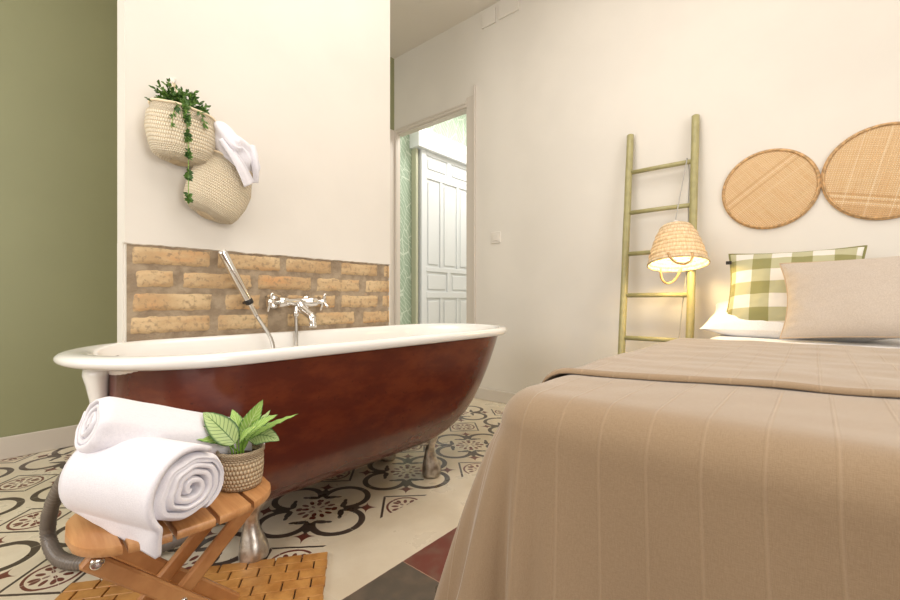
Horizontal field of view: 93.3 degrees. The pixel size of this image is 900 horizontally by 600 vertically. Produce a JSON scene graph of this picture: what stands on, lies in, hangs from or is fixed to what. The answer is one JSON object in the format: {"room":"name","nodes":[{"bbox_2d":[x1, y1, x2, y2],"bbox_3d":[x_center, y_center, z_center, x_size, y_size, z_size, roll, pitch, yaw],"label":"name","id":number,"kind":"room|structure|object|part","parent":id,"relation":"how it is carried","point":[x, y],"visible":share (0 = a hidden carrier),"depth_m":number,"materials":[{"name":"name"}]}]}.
{"room":"hotel room","nodes":[
{"label":"hotel room","id":0,"kind":"room"},
{"bbox_2d":[0,0,393,437],"bbox_3d":[-1.978,-0.720,2.225,0.100,2.940,4.400,0,0,41],"label":"wall","id":1,"kind":"structure","parent":0,"point":[58,58],"depth_m":2.14,"materials":[{"name":"green paint"}]},
{"bbox_2d":[0,425,77,459],"bbox_3d":[-1.934,0.698,2.188,0.014,0.105,4.200,0,0,41],"label":"baseboard","id":2,"kind":"structure","parent":1,"relation":"attached to","point":[19,445],"depth_m":2.08,"materials":[{"name":"beige"}]},
{"bbox_2d":[0,398,505,599],"bbox_3d":[0.386,0.800,1.448,5.300,0.100,6.500,0,0,41],"label":"floor","id":3,"kind":"structure","parent":0,"point":[387,530],"depth_m":1.44,"materials":[{"name":"tile"}]},
{"bbox_2d":[55,552,327,599],"bbox_3d":[-0.629,0.744,0.978,0.648,0.013,0.411,0,0,-12],"label":"bamboo mat","id":4,"kind":"object","parent":3,"relation":"on","point":[297,577],"visible":0.7,"depth_m":1.11,"materials":[{"name":"brown wood"}]},
{"bbox_2d":[65,476,270,599],"bbox_3d":[-0.556,0.571,0.869,0.266,0.322,0.344,0,0,44],"label":"folding stool","id":5,"kind":"object","parent":4,"relation":"on","point":[165,579],"visible":0.57,"depth_m":0.82,"materials":[{"name":"brown wood"}]},
{"bbox_2d":[58,437,223,558],"bbox_3d":[-0.567,0.346,0.798,0.231,0.172,0.159,0,0,19],"label":"rolled towel","id":6,"kind":"object","parent":5,"relation":"on","point":[123,488],"visible":0.99,"depth_m":0.74,"materials":[{"name":"white fabric"}]},
{"bbox_3d":[-0.522,0.583,0.829,0.016,0.298,0.305,0,0,44],"label":"leg","id":7,"kind":"part","parent":5,"relation":"part of","materials":[{"name":"brown wood"}]},
{"bbox_2d":[74,396,264,454],"bbox_3d":[-0.581,0.293,0.920,0.123,0.216,0.349,0,0,37],"label":"rolled towel","id":8,"kind":"object","parent":5,"relation":"on","point":[107,422],"visible":0.52,"depth_m":0.82,"materials":[{"name":"white fabric"}]},
{"bbox_3d":[-0.616,0.583,0.919,0.016,0.298,0.305,0,0,44],"label":"leg","id":9,"kind":"part","parent":5,"relation":"part of","materials":[{"name":"brown wood"}]},
{"bbox_3d":[-0.603,0.583,0.907,0.016,0.298,0.305,0,0,44],"label":"leg","id":10,"kind":"part","parent":5,"relation":"part of","materials":[{"name":"brown wood"}]},
{"bbox_3d":[-0.535,0.583,0.842,0.016,0.298,0.305,0,0,44],"label":"leg","id":11,"kind":"part","parent":5,"relation":"part of","materials":[{"name":"brown wood"}]},
{"bbox_2d":[216,443,264,492],"bbox_3d":[-0.464,0.367,0.943,0.098,0.083,0.098,0,0,41],"label":"woven basket","id":12,"kind":"object","parent":5,"relation":"on","point":[244,471],"visible":0.76,"depth_m":0.90,"materials":[{"name":"beige wicker"}]},
{"bbox_2d":[197,400,296,453],"bbox_3d":[-0.471,0.312,0.954,0.248,0.168,0.118,0,0,-17],"label":"potted plant","id":13,"kind":"object","parent":12,"relation":"in","point":[222,430],"visible":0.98,"depth_m":0.93,"materials":[{"name":"green plant"}]},
{"bbox_2d":[39,323,506,570],"bbox_3d":[-0.385,0.440,1.677,0.650,0.619,1.757,0,0,41],"label":"bathtub","id":14,"kind":"object","parent":3,"relation":"on","point":[359,396],"visible":0.62,"depth_m":1.31,"materials":[{"name":"paint"}]},
{"bbox_2d":[618,114,699,353],"bbox_3d":[1.116,-0.117,2.298,0.376,1.739,0.244,0,0,41],"label":"ladder","id":15,"kind":"object","parent":3,"relation":"on","point":[692,205],"visible":0.61,"depth_m":2.33,"materials":[{"name":"green paint"}]},
{"bbox_3d":[0.988,-0.107,2.406,0.040,1.719,0.242,0,0,41],"label":"rail","id":16,"kind":"part","parent":15,"relation":"part of","materials":[{"name":"green paint"}]},
{"bbox_2d":[647,158,710,337],"bbox_3d":[1.148,-0.013,2.105,0.401,1.488,0.274,0,0,-28],"label":"pendant lamp","id":17,"kind":"object","parent":15,"relation":"hanging from","point":[677,246],"visible":0.98,"depth_m":2.05,"materials":[{"name":"beige wicker"}]},
{"bbox_3d":[1.138,-0.123,2.205,0.111,0.083,0.041,0,0,0],"label":"basket handle","id":18,"kind":"part","parent":17,"relation":"part of","materials":[{"name":"wicker"}]},
{"bbox_3d":[1.120,-0.266,2.091,0.273,0.238,0.271,0,0,41],"label":"lamp shade","id":19,"kind":"part","parent":17,"relation":"part of","materials":[{"name":"wicker"}]},
{"bbox_3d":[1.062,-0.190,1.950,0.123,0.063,0.031,0,0,0],"label":"basket handle","id":20,"kind":"part","parent":17,"relation":"part of","materials":[{"name":"wicker"}]},
{"bbox_3d":[1.197,-0.013,2.215,0.057,1.488,0.209,0,0,41],"label":"cord","id":21,"kind":"part","parent":17,"relation":"part of","materials":[{"name":"grey plastic"}]},
{"bbox_3d":[1.243,-0.117,2.188,0.040,1.739,0.244,0,0,41],"label":"rail","id":22,"kind":"part","parent":15,"relation":"part of","materials":[{"name":"green paint"}]},
{"bbox_3d":[1.282,0.465,1.005,1.365,0.570,1.945,0,0,41],"label":"bed","id":23,"kind":"object","parent":3,"relation":"on","visible":0},
{"bbox_2d":[711,334,899,348],"bbox_3d":[1.279,0.239,1.002,1.388,0.156,1.960,0,0,41],"label":"sheet","id":24,"kind":"object","parent":23,"relation":"on","point":[887,343],"visible":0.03,"depth_m":1.66,"materials":[{"name":"white fabric"}]},
{"bbox_2d":[434,338,899,599],"bbox_3d":[0.979,0.410,0.650,1.767,0.551,1.394,0,0,41],"label":"bedspread","id":25,"kind":"object","parent":24,"relation":"on","point":[680,468],"visible":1,"depth_m":0.55,"materials":[{"name":"beige fabric"}]},
{"bbox_2d":[700,301,891,341],"bbox_3d":[1.529,0.078,1.896,0.660,0.193,0.404,0,0,41],"label":"bed pillow","id":26,"kind":"object","parent":24,"relation":"on","point":[721,322],"visible":0.27,"depth_m":1.86,"materials":[{"name":"white fabric"}]},
{"bbox_2d":[726,245,867,322],"bbox_3d":[1.465,-0.045,1.829,0.485,0.356,0.197,0,0,41],"label":"cushion","id":27,"kind":"object","parent":26,"relation":"on","point":[757,282],"visible":0.49,"depth_m":1.85,"materials":[{"name":"green fabric"}]},
{"bbox_2d":[779,256,899,338],"bbox_3d":[1.572,-0.013,1.524,0.629,0.336,0.196,0,0,41],"label":"cushion","id":28,"kind":"object","parent":24,"relation":"on","point":[855,298],"visible":1,"depth_m":1.56,"materials":[{"name":"fabric"}]},
{"bbox_2d":[117,0,389,342],"bbox_3d":[-0.715,-0.720,1.821,0.102,2.940,1.125,0,0,41],"label":"wall partition","id":29,"kind":"structure","parent":0,"point":[305,83],"depth_m":1.71,"materials":[{"name":"paint"}]},
{"bbox_2d":[144,78,215,166],"bbox_3d":[-0.905,-0.612,1.436,0.116,0.300,0.216,0,0,41],"label":"basket","id":30,"kind":"object","parent":29,"relation":"hanging from","point":[167,143],"visible":0.8,"depth_m":1.39,"materials":[{"name":"beige wicker"}]},
{"bbox_2d":[145,78,210,203],"bbox_3d":[-0.894,-0.520,1.411,0.108,0.411,0.198,0,0,41],"label":"trailing plant","id":31,"kind":"object","parent":30,"relation":"in","point":[169,94],"visible":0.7,"depth_m":1.39,"materials":[{"name":"green plant"}]},
{"bbox_2d":[184,150,252,223],"bbox_3d":[-0.827,-0.456,1.536,0.104,0.360,0.239,0,0,41],"label":"basket","id":32,"kind":"object","parent":29,"relation":"hanging from","point":[220,195],"visible":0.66,"depth_m":1.49,"materials":[{"name":"beige wicker"}]},
{"bbox_2d":[214,121,259,186],"bbox_3d":[-0.779,-0.521,1.551,0.118,0.229,0.175,0,0,41],"label":"hand towel","id":33,"kind":"object","parent":32,"relation":"in","point":[243,155],"visible":0.84,"depth_m":1.51,"materials":[{"name":"white fabric"}]},
{"bbox_2d":[218,249,258,317],"bbox_3d":[-0.783,-0.054,1.578,0.071,0.257,0.144,0,0,14],"label":"shower","id":34,"kind":"object","parent":29,"relation":"attached to","point":[223,254],"visible":1,"depth_m":1.56,"materials":[{"name":"silver metal"}]},
{"bbox_2d":[256,292,328,347],"bbox_3d":[-0.624,0.210,1.724,0.175,0.480,0.309,0,0,41],"label":"mixer tap","id":35,"kind":"object","parent":29,"relation":"attached to","point":[302,305],"visible":0.7,"depth_m":1.73,"materials":[{"name":"silver metal"}]},
{"bbox_3d":[-0.700,0.008,1.679,0.077,0.077,0.048,0,0,41],"label":"cross handle","id":36,"kind":"part","parent":35,"relation":"part of","materials":[{"name":"silver metal"}]},
{"bbox_2d":[293,306,298,315],"bbox_3d":[-0.633,0.046,1.747,0.022,0.040,0.021,0,0,41],"label":"outlet","id":37,"kind":"object","parent":35,"relation":"attached to","point":[296,308],"depth_m":1.74,"materials":[{"name":"silver metal"}]},
{"bbox_3d":[-0.588,0.058,1.741,0.114,0.105,0.038,0,0,30],"label":"spout","id":38,"kind":"part","parent":35,"relation":"part of","materials":[{"name":"silver metal"}]},
{"bbox_3d":[-0.561,0.008,1.842,0.077,0.077,0.048,0,0,41],"label":"cross handle","id":39,"kind":"part","parent":35,"relation":"part of","materials":[{"name":"silver metal"}]},
{"bbox_2d":[400,114,465,324],"bbox_3d":[0.008,-0.700,4.630,0.100,2.900,1.764,0,0,41],"label":"wall","id":40,"kind":"structure","parent":0,"point":[454,129],"depth_m":4.07,"materials":[{"name":"green paint"}]},
{"bbox_2d":[411,148,417,323],"bbox_3d":[-0.339,-0.352,4.099,0.065,2.205,0.033,0,0,41],"label":"trim","id":41,"kind":"structure","parent":40,"relation":"attached to","point":[414,152],"depth_m":4.08,"materials":[{"name":"beige wood"}]},
{"bbox_2d":[409,129,465,165],"bbox_3d":[0.066,-1.550,4.521,0.130,0.190,1.255,0,0,41],"label":"trim","id":42,"kind":"structure","parent":40,"relation":"attached to","point":[425,139],"depth_m":4.21,"materials":[{"name":"white paint"}]},
{"bbox_2d":[418,149,465,323],"bbox_3d":[-0.005,-0.357,4.433,0.060,2.195,0.860,0,0,41],"label":"door","id":43,"kind":"structure","parent":40,"relation":"in","point":[441,181],"depth_m":4.30,"materials":[{"name":"white paint"}]},
{"bbox_2d":[390,0,500,58],"bbox_3d":[-0.120,-2.240,0.643,5.020,0.100,4.620,0,0,41],"label":"ceiling","id":44,"kind":"structure","parent":0,"point":[413,23],"depth_m":3.29,"materials":[{"name":"beige paint"}]},
{"bbox_2d":[394,0,899,392],"bbox_3d":[1.296,-0.720,2.354,4.900,2.940,0.060,0,0,41],"label":"wall","id":45,"kind":"structure","parent":0,"point":[562,86],"depth_m":2.54,"materials":[{"name":"paint"}]},
{"bbox_2d":[390,84,475,397],"bbox_3d":[-0.166,-0.448,3.543,0.931,2.395,0.160,0,0,41],"label":"trim","id":46,"kind":"structure","parent":45,"relation":"attached to","point":[469,105],"depth_m":3.44,"materials":[{"name":"beige wood"}]},
{"bbox_2d":[482,7,495,28],"bbox_3d":[0.290,-2.100,3.170,0.120,0.110,0.013,0,0,41],"label":"cover plate","id":47,"kind":"object","parent":45,"relation":"attached to","point":[489,17],"visible":1,"depth_m":3.16,"materials":[{"name":"paint"}]},
{"bbox_2d":[475,387,515,403],"bbox_3d":[1.626,0.708,2.022,3.768,0.085,0.013,0,0,41],"label":"baseboard","id":48,"kind":"structure","parent":45,"relation":"attached to","point":[482,393],"depth_m":3.13,"materials":[{"name":"beige"}]},
{"bbox_2d":[491,231,500,243],"bbox_3d":[0.337,-0.460,3.128,0.084,0.084,0.014,0,0,41],"label":"light switch","id":49,"kind":"object","parent":45,"relation":"attached to","point":[495,236],"visible":1,"depth_m":3.12,"materials":[{"name":"beige plastic"}]},
{"bbox_2d":[499,0,518,19],"bbox_3d":[0.422,-2.112,3.056,0.170,0.125,0.013,0,0,41],"label":"cover plate","id":50,"kind":"object","parent":45,"relation":"attached to","point":[506,7],"visible":1,"depth_m":3.06,"materials":[{"name":"paint"}]},
{"bbox_2d":[722,148,820,228],"bbox_3d":[1.555,-0.542,2.075,0.390,0.390,0.024,0,0,41],"label":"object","id":51,"kind":"object","parent":45,"relation":"attached to","point":[770,188],"visible":1,"depth_m":2.06,"materials":[{"name":"beige wicker"}]},
{"bbox_2d":[821,121,899,219],"bbox_3d":[1.857,-0.550,1.816,0.414,0.414,0.024,0,0,41],"label":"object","id":52,"kind":"object","parent":45,"relation":"attached to","point":[860,178],"visible":1,"depth_m":1.84,"materials":[{"name":"beige wicker"}]}
]}

